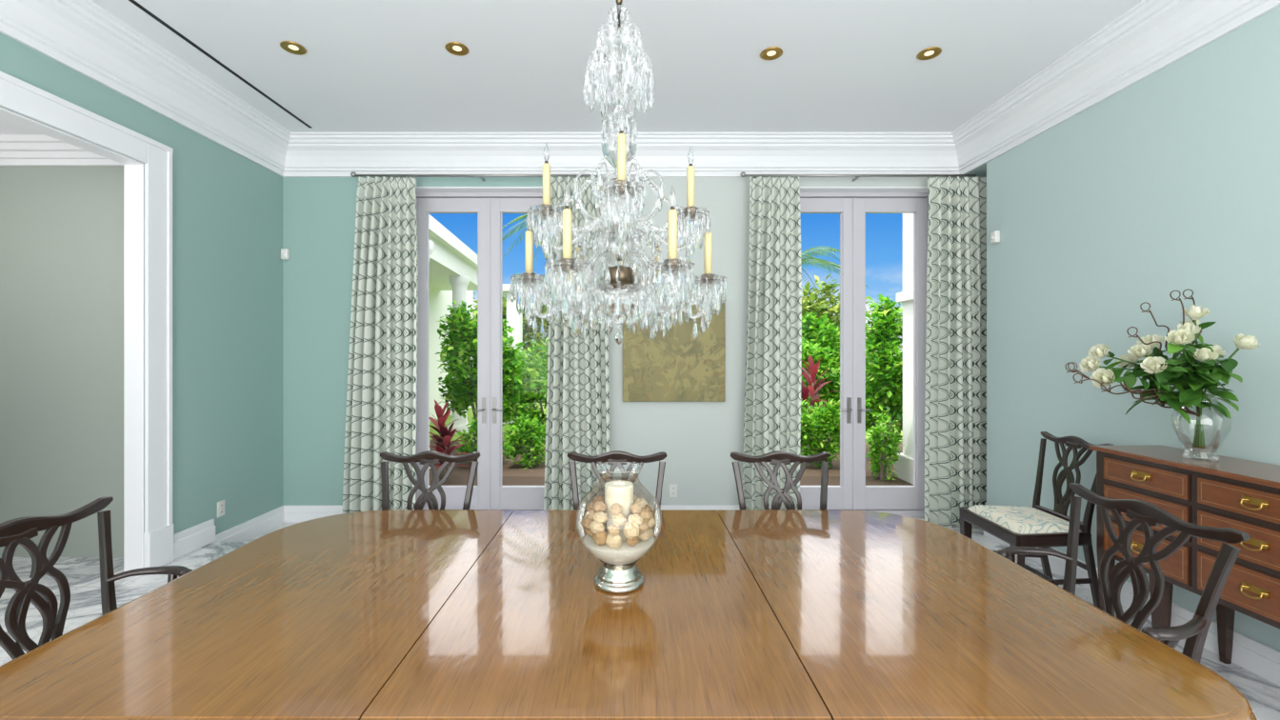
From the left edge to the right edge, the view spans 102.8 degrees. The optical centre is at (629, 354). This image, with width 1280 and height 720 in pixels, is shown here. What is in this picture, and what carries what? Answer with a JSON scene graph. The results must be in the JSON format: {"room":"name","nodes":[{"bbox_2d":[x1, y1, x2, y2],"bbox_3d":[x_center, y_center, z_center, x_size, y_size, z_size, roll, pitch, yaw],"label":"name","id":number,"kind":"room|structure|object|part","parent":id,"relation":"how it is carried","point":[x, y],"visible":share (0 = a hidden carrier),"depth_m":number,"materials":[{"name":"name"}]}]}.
{"room":"dining room","nodes":[
{"label":"dining room","id":0,"kind":"room"},
{"bbox_2d":[0,118,42,134],"bbox_3d":[-4.660,-1.500,2.060,2.880,0.100,3.120,0,0,0],"label":"ceiling","id":1,"kind":"structure","parent":0,"point":[6,127],"depth_m":3.29,"materials":[{"name":"paint"}]},
{"bbox_2d":[0,165,123,557],"bbox_3d":[-4.660,0.025,2.060,2.880,2.950,3.120,0,0,0],"label":"wall","id":2,"kind":"structure","parent":0,"point":[62,227],"depth_m":3.50,"materials":[{"name":"paint"}]},
{"bbox_2d":[0,134,123,165],"bbox_3d":[-4.610,-1.370,3.435,2.780,0.160,0.130,0,0,0],"label":"crown molding","id":3,"kind":"structure","parent":2,"relation":"attached to","point":[15,150],"depth_m":3.45,"materials":[{"name":"paint"}]},
{"bbox_2d":[0,557,137,634],"bbox_3d":[-4.550,1.505,2.050,2.900,0.230,2.900,0,0,0],"label":"floor","id":4,"kind":"structure","parent":0,"point":[82,574],"depth_m":3.16,"materials":[{"name":"stone"}]},
{"bbox_2d":[0,32,282,534],"bbox_3d":[-3.160,-0.200,1.035,0.120,3.400,7.070,0,0,0],"label":"wall","id":5,"kind":"structure","parent":0,"point":[228,207],"depth_m":3.84,"materials":[{"name":"teal paint"}]},
{"bbox_2d":[0,70,173,571],"bbox_3d":[-3.142,0.003,2.483,0.156,2.771,1.902,0,0,0],"label":"door frame","id":6,"kind":"structure","parent":5,"relation":"attached to","point":[153,548],"depth_m":3.25,"materials":[{"name":"paint"}]},
{"bbox_2d":[217,500,224,518],"bbox_3d":[-3.095,1.170,3.870,0.010,0.116,0.072,0,0,0],"label":"wall outlet","id":7,"kind":"object","parent":5,"relation":"attached to","point":[220,505],"visible":1,"depth_m":3.86,"materials":[{"name":"white plastic"}]},
{"bbox_2d":[173,505,283,559],"bbox_3d":[-3.086,1.360,1.035,0.028,0.280,7.070,0,0,0],"label":"baseboard","id":8,"kind":"structure","parent":5,"relation":"attached to","point":[190,539],"depth_m":3.85,"materials":[{"name":"paint"}]},
{"bbox_2d":[90,0,1142,132],"bbox_3d":[0.050,-1.975,1.135,6.700,0.150,7.670,0,0,0],"label":"ceiling","id":9,"kind":"structure","parent":0,"point":[367,66],"depth_m":3.27,"materials":[{"name":"paint"}]},
{"bbox_2d":[128,0,312,128],"bbox_3d":[-2.672,-1.903,2.390,0.025,0.014,3.780,0,0,0],"label":"trim air slot","id":10,"kind":"object","parent":9,"relation":"attached to","point":[136,4],"visible":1,"depth_m":3.25,"materials":[{"name":"white paint"}]},
{"bbox_2d":[280,40,306,55],"bbox_3d":[-2.080,-1.895,3.160,0.140,0.010,0.140,0,0,0],"label":"recessed light","id":11,"kind":"object","parent":9,"relation":"in","point":[299,50],"visible":1,"depth_m":3.16,"materials":[{"name":"gold metal"}]},
{"bbox_2d":[445,41,468,56],"bbox_3d":[-1.070,-1.895,3.170,0.140,0.010,0.140,0,0,0],"label":"recessed light","id":12,"kind":"object","parent":9,"relation":"in","point":[460,50],"visible":1,"depth_m":3.17,"materials":[{"name":"gold metal"}]},
{"bbox_2d":[509,0,727,344],"bbox_3d":[-0.037,-0.966,1.770,0.776,1.868,0.693,0,0,0],"label":"crystal chandelier","id":13,"kind":"object","parent":9,"relation":"hanging from","point":[581,297],"visible":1,"depth_m":1.72,"materials":[{"name":"clear glass"}]},
{"bbox_2d":[760,46,782,59],"bbox_3d":[0.895,-1.895,3.220,0.140,0.010,0.140,0,0,0],"label":"recessed light","id":14,"kind":"object","parent":9,"relation":"in","point":[773,52],"visible":1,"depth_m":3.22,"materials":[{"name":"gold metal"}]},
{"bbox_2d":[916,46,941,59],"bbox_3d":[1.890,-1.895,3.220,0.140,0.010,0.140,0,0,0],"label":"recessed light","id":15,"kind":"object","parent":9,"relation":"in","point":[930,52],"visible":1,"depth_m":3.22,"materials":[{"name":"gold metal"}]},
{"bbox_2d":[282,177,982,505],"bbox_3d":[0.065,-0.200,4.760,6.570,3.400,0.380,0,0,0],"label":"wall","id":16,"kind":"structure","parent":0,"point":[319,213],"depth_m":4.57,"materials":[{"name":"teal paint"}]},
{"bbox_2d":[280,248,290,259],"bbox_3d":[-3.065,-0.890,4.543,0.064,0.096,0.052,0,0,0],"label":"sensor","id":17,"kind":"object","parent":16,"relation":"attached to","point":[285,252],"visible":1,"depth_m":4.53,"materials":[{"name":"white plastic"}]},
{"bbox_2d":[350,171,597,181],"bbox_3d":[-1.319,-1.560,4.489,2.199,0.048,0.163,0,0,0],"label":"curtain rod","id":18,"kind":"object","parent":16,"relation":"attached to","point":[352,173],"visible":0.83,"depth_m":4.42,"materials":[{"name":"metal"}]},
{"bbox_2d":[342,176,418,513],"bbox_3d":[-2.143,-0.025,4.429,0.640,3.020,0.145,0,0,0],"label":"curtain","id":19,"kind":"object","parent":18,"relation":"hanging from","point":[381,415],"visible":0.9,"depth_m":4.40,"materials":[{"name":"fabric"}]},
{"bbox_2d":[543,176,609,509],"bbox_3d":[-0.449,-0.025,4.431,0.572,3.020,0.142,0,0,0],"label":"curtain","id":20,"kind":"object","parent":18,"relation":"hanging from","point":[578,381],"visible":0.47,"depth_m":4.41,"materials":[{"name":"fabric"}]},
{"bbox_2d":[416,192,542,198],"bbox_3d":[-1.300,0.000,4.760,1.440,3.000,0.120,0,0,0],"label":"frame","id":21,"kind":"object","parent":16,"relation":"attached to","point":[418,194],"visible":0.08,"depth_m":4.70,"materials":[{"name":"paint"}]},
{"bbox_2d":[415,197,544,509],"bbox_3d":[-1.300,-0.005,4.729,1.366,2.890,0.113,0,0,0],"label":"french door","id":22,"kind":"structure","parent":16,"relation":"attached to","point":[490,492],"depth_m":4.73,"materials":[{"name":"paint"}]},
{"bbox_3d":[-1.300,0.520,4.701,0.267,0.240,0.058,0,0,0],"label":"handles","id":23,"kind":"part","parent":22,"relation":"part of","materials":[{"name":"silver metal"}]},
{"bbox_2d":[283,504,739,522],"bbox_3d":[-0.870,1.425,4.556,4.460,0.150,0.028,0,0,0],"label":"baseboard","id":24,"kind":"structure","parent":16,"relation":"attached to","point":[292,513],"depth_m":4.55,"materials":[{"name":"paint"}]},
{"bbox_2d":[416,186,928,192],"bbox_3d":[0.390,0.000,4.635,4.820,3.000,0.130,0,0,0],"label":"door frame","id":25,"kind":"structure","parent":16,"relation":"attached to","point":[418,189],"depth_m":4.61,"materials":[{"name":"paint"}]},
{"bbox_2d":[669,483,677,497],"bbox_3d":[0.392,1.220,4.565,0.072,0.116,0.010,0,0,0],"label":"wall outlet","id":26,"kind":"object","parent":16,"relation":"attached to","point":[672,487],"visible":1,"depth_m":4.56,"materials":[{"name":"white plastic"}]},
{"bbox_2d":[622,302,725,401],"bbox_3d":[0.395,-0.020,4.545,0.910,0.880,0.040,0,0,0],"label":"abstract painting","id":27,"kind":"object","parent":16,"relation":"attached to","point":[676,366],"visible":0.67,"depth_m":4.53},
{"bbox_2d":[740,171,976,181],"bbox_3d":[1.980,-1.560,4.489,2.039,0.048,0.163,0,0,0],"label":"curtain rod","id":28,"kind":"object","parent":16,"relation":"attached to","point":[743,173],"visible":0.92,"depth_m":4.42,"materials":[{"name":"metal"}]},
{"bbox_2d":[742,176,801,509],"bbox_3d":[1.220,-0.025,4.429,0.506,3.020,0.138,0,0,0],"label":"curtain","id":29,"kind":"object","parent":28,"relation":"hanging from","point":[773,359],"visible":0.84,"depth_m":4.41,"materials":[{"name":"fabric"}]},
{"bbox_2d":[924,176,986,527],"bbox_3d":[2.842,-0.025,4.429,0.557,3.020,0.138,0,0,0],"label":"curtain","id":30,"kind":"object","parent":28,"relation":"hanging from","point":[955,404],"visible":0.9,"depth_m":4.43,"materials":[{"name":"fabric"}]},
{"bbox_2d":[800,197,927,509],"bbox_3d":[2.080,-0.005,4.729,1.366,2.890,0.113,0,0,0],"label":"french door","id":31,"kind":"structure","parent":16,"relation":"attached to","point":[852,492],"depth_m":4.73,"materials":[{"name":"paint"}]},
{"bbox_3d":[2.080,0.520,4.701,0.267,0.240,0.058,0,0,0],"label":"handles","id":32,"kind":"part","parent":31,"relation":"part of","materials":[{"name":"silver metal"}]},
{"bbox_2d":[800,192,928,517],"bbox_3d":[2.080,0.000,4.760,1.440,3.000,0.120,0,0,0],"label":"frame","id":33,"kind":"object","parent":16,"relation":"attached to","point":[905,512],"visible":0.09,"depth_m":4.70,"materials":[{"name":"paint"}]},
{"bbox_2d":[429,368,913,485],"bbox_3d":[0.000,1.650,37.475,80.000,0.200,65.050,0,0,0],"label":"ground","id":34,"kind":"structure","parent":0,"point":[513,474],"depth_m":6.67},
{"bbox_2d":[429,400,467,480],"bbox_3d":[-2.285,1.054,6.299,0.675,0.991,0.570,0,0,43],"label":"ti plant","id":35,"kind":"object","parent":34,"relation":"on","point":[443,445],"visible":0.69,"depth_m":6.24,"materials":[{"name":"red plant"}]},
{"bbox_2d":[429,214,477,468],"bbox_3d":[-3.940,-0.575,10.000,2.520,4.250,10.000,0,0,0],"label":"portico","id":36,"kind":"object","parent":34,"relation":"on","point":[452,264],"visible":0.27,"depth_m":10.32,"materials":[{"name":"paint"}]},
{"bbox_2d":[454,418,477,461],"bbox_3d":[-2.103,1.218,7.103,0.594,0.712,0.654,0,0,0],"label":"shrub","id":37,"kind":"object","parent":34,"relation":"on","point":[472,429],"visible":0.25,"depth_m":6.99,"materials":[{"name":"green plant"}]},
{"bbox_2d":[434,299,539,426],"bbox_3d":[-2.259,0.347,7.984,1.637,2.417,0.968,0,0,0],"label":"shrub","id":38,"kind":"object","parent":34,"relation":"on","point":[462,343],"visible":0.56,"depth_m":7.84,"materials":[{"name":"green plant"}]},
{"bbox_2d":[473,272,549,394],"bbox_3d":[-3.593,-0.625,16.954,4.244,4.377,2.226,0,0,0],"label":"tree","id":39,"kind":"object","parent":34,"relation":"on","point":[530,334],"visible":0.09,"depth_m":16.57,"materials":[{"name":"green plant"}]},
{"bbox_2d":[502,284,525,423],"bbox_3d":[-2.600,0.000,11.550,0.500,3.100,0.500,0,0,0],"label":"pillar","id":40,"kind":"structure","parent":34,"relation":"on","point":[515,321],"depth_m":11.40,"materials":[{"name":"paint"}]},
{"bbox_2d":[502,213,542,260],"bbox_3d":[-1.376,-0.925,11.090,3.513,4.962,3.348,0,0,0],"label":"palm tree","id":41,"kind":"object","parent":34,"relation":"on","point":[521,217],"visible":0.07,"depth_m":11.24,"materials":[{"name":"green plant"}]},
{"bbox_2d":[502,412,546,469],"bbox_3d":[-1.420,1.183,7.092,0.720,0.762,0.636,0,0,0],"label":"shrub","id":42,"kind":"object","parent":34,"relation":"on","point":[527,439],"visible":0.99,"depth_m":6.96,"materials":[{"name":"green plant"}]},
{"bbox_2d":[505,339,548,430],"bbox_3d":[-1.632,0.602,9.793,2.399,1.956,0.985,0,0,0],"label":"shrub","id":43,"kind":"object","parent":34,"relation":"on","point":[530,398],"visible":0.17,"depth_m":9.71,"materials":[{"name":"green plant"}]},
{"bbox_2d":[534,349,547,396],"bbox_3d":[-0.854,0.554,12.567,3.109,2.029,0.935,0,0,0],"label":"shrub","id":44,"kind":"object","parent":34,"relation":"on","point":[542,371],"visible":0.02,"depth_m":12.66,"materials":[{"name":"green plant"}]},
{"bbox_2d":[800,355,838,414],"bbox_3d":[2.897,0.783,8.325,1.068,1.534,0.898,0,0,42],"label":"ti plant","id":45,"kind":"object","parent":34,"relation":"on","point":[806,391],"visible":0.4,"depth_m":8.23,"materials":[{"name":"red plant"}]},
{"bbox_2d":[800,399,839,467],"bbox_3d":[2.600,1.085,7.010,0.835,0.990,0.780,0,0,0],"label":"shrub","id":46,"kind":"object","parent":34,"relation":"on","point":[814,426],"visible":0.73,"depth_m":6.85,"materials":[{"name":"green plant"}]},
{"bbox_2d":[800,338,839,419],"bbox_3d":[3.332,0.618,9.584,1.720,1.899,0.968,0,0,0],"label":"shrub","id":47,"kind":"object","parent":34,"relation":"on","point":[816,353],"visible":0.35,"depth_m":9.42,"materials":[{"name":"green plant"}]},
{"bbox_2d":[800,246,867,308],"bbox_3d":[4.235,-0.625,13.190,3.452,4.363,3.538,0,0,-23],"label":"palm tree","id":48,"kind":"object","parent":34,"relation":"on","point":[823,262],"visible":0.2,"depth_m":12.87,"materials":[{"name":"green plant"}]},
{"bbox_2d":[801,273,870,405],"bbox_3d":[5.550,-0.458,15.500,3.616,4.044,2.400,0,0,0],"label":"tree","id":49,"kind":"object","parent":34,"relation":"on","point":[807,301],"visible":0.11,"depth_m":15.26,"materials":[{"name":"green plant"}]},
{"bbox_2d":[801,311,871,408],"bbox_3d":[4.648,0.287,11.586,2.118,2.539,1.214,0,0,0],"label":"shrub","id":50,"kind":"object","parent":34,"relation":"on","point":[820,333],"visible":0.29,"depth_m":11.32,"materials":[{"name":"green plant"}]},
{"bbox_2d":[865,293,902,459],"bbox_3d":[3.764,0.343,7.384,1.288,2.441,1.132,0,0,0],"label":"shrub","id":51,"kind":"object","parent":34,"relation":"on","point":[884,381],"visible":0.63,"depth_m":7.18,"materials":[{"name":"green plant"}]},
{"bbox_2d":[865,405,906,479],"bbox_3d":[3.120,1.093,6.300,0.400,0.944,0.600,0,0,0],"label":"shrub","id":52,"kind":"object","parent":34,"relation":"on","point":[886,444],"visible":1,"depth_m":6.22,"materials":[{"name":"green plant"}]},
{"bbox_2d":[894,213,913,484],"bbox_3d":[3.640,-0.325,6.175,0.560,3.750,0.610,0,0,0],"label":"pier","id":53,"kind":"object","parent":34,"relation":"on","point":[905,469],"visible":0.12,"depth_m":6.27,"materials":[{"name":"paint"}]},
{"bbox_2d":[245,517,1279,719],"bbox_3d":[0.125,1.560,1.150,6.450,0.120,7.600,0,0,0],"label":"floor","id":54,"kind":"structure","parent":0,"point":[1263,695],"depth_m":2.42,"materials":[{"name":"stone"}]},
{"bbox_2d":[0,496,193,659],"bbox_3d":[-1.651,1.008,1.590,0.560,0.991,0.660,0,0,0],"label":"armchair","id":55,"kind":"object","parent":54,"relation":"on","point":[13,532],"visible":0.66,"depth_m":1.64,"materials":[{"name":"brown wood"}]},
{"bbox_2d":[0,541,249,666],"bbox_3d":[-2.889,1.445,2.495,0.419,0.110,2.590,0,0,0],"label":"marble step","id":56,"kind":"structure","parent":54,"relation":"on","point":[79,613],"depth_m":3.00,"materials":[{"name":"white stone"}]},
{"bbox_2d":[380,450,479,510],"bbox_3d":[-1.060,1.008,2.451,0.558,0.991,0.560,0,0,0],"label":"dining chair","id":57,"kind":"object","parent":54,"relation":"on","point":[429,458],"visible":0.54,"depth_m":2.69,"materials":[{"name":"brown wood"}]},
{"bbox_2d":[567,450,667,509],"bbox_3d":[-0.065,1.008,2.451,0.558,0.991,0.560,0,0,0],"label":"dining chair","id":58,"kind":"object","parent":54,"relation":"on","point":[615,455],"visible":0.23,"depth_m":2.70,"materials":[{"name":"brown wood"}]},
{"bbox_2d":[0,509,1257,719],"bbox_3d":[-0.065,1.125,1.758,2.946,0.750,1.460,0,0,0],"label":"dining table","id":59,"kind":"object","parent":54,"relation":"on","point":[392,614],"visible":1,"depth_m":1.36,"materials":[{"name":"brown wood"}]},
{"bbox_2d":[576,461,661,594],"bbox_3d":[-0.034,0.559,1.675,0.283,0.381,0.283,0,0,0],"label":"glass vase","id":60,"kind":"object","parent":59,"relation":"on","point":[619,531],"visible":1,"depth_m":1.63,"materials":[{"name":"clear glass"}]},
{"bbox_2d":[604,480,633,541],"bbox_3d":[-0.034,0.506,1.675,0.094,0.188,0.094,0,0,0],"label":"pillar candle","id":61,"kind":"object","parent":60,"relation":"on","point":[619,491],"depth_m":1.64,"materials":[{"name":"wax"}]},
{"bbox_2d":[729,450,830,509],"bbox_3d":[0.800,1.008,2.451,0.558,0.991,0.560,0,0,0],"label":"dining chair","id":62,"kind":"object","parent":54,"relation":"on","point":[778,458],"visible":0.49,"depth_m":2.69,"materials":[{"name":"brown wood"}]},
{"bbox_2d":[959,431,1114,608],"bbox_3d":[2.531,1.008,3.219,0.560,0.991,0.558,0,0,2],"label":"dining chair","id":63,"kind":"object","parent":54,"relation":"on","point":[1038,526],"visible":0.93,"depth_m":3.15,"materials":[{"name":"brown wood"}]},
{"bbox_2d":[967,505,1081,534],"bbox_3d":[2.488,1.034,3.220,0.424,0.062,0.514,0,0,2],"label":"seat cushion","id":64,"kind":"object","parent":63,"relation":"on","point":[1036,519],"depth_m":3.14,"materials":[{"name":"fabric"}]},
{"bbox_2d":[996,482,1250,662],"bbox_3d":[1.531,1.008,1.780,0.560,0.991,0.660,0,0,0],"label":"armchair","id":65,"kind":"object","parent":54,"relation":"on","point":[1147,514],"visible":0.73,"depth_m":1.73,"materials":[{"name":"brown wood"}]},
{"bbox_2d":[1088,445,1279,663],"bbox_3d":[2.721,1.000,2.070,0.418,1.000,1.480,0,0,0],"label":"sideboard","id":66,"kind":"object","parent":54,"relation":"on","point":[1228,492],"visible":0.73,"depth_m":2.30,"materials":[{"name":"brown wood"}]},
{"bbox_2d":[1065,289,1260,460],"bbox_3d":[2.501,0.091,2.461,0.733,0.817,0.414,0,0,0],"label":"flower vase","id":67,"kind":"object","parent":66,"relation":"on","point":[1195,370],"visible":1,"depth_m":2.40,"materials":[{"name":"clear glass"}]},
{"bbox_2d":[966,6,1279,651],"bbox_3d":[3.155,-0.200,1.035,0.390,3.400,7.070,0,0,0],"label":"wall","id":68,"kind":"structure","parent":0,"point":[1170,182],"depth_m":2.97,"materials":[{"name":"paint"}]},
{"bbox_2d":[0,0,1279,177],"bbox_3d":[-0.070,-1.742,1.035,6.060,0.315,7.070,0,0,0],"label":"crown molding","id":69,"kind":"structure","parent":68,"relation":"attached to","point":[80,35],"depth_m":4.00,"materials":[{"name":"paint"}]},
{"bbox_2d":[990,230,999,243],"bbox_3d":[2.934,-0.940,4.100,0.052,0.096,0.064,0,0,0],"label":"sensor","id":70,"kind":"object","parent":68,"relation":"attached to","point":[994,235],"visible":1,"depth_m":4.08,"materials":[{"name":"white plastic"}]},
{"bbox_2d":[983,530,1279,686],"bbox_3d":[2.946,1.425,0.865,0.028,0.150,6.730,0,0,0],"label":"baseboard","id":71,"kind":"structure","parent":68,"relation":"attached to","point":[1263,660],"depth_m":2.49,"materials":[{"name":"paint"}]}
]}

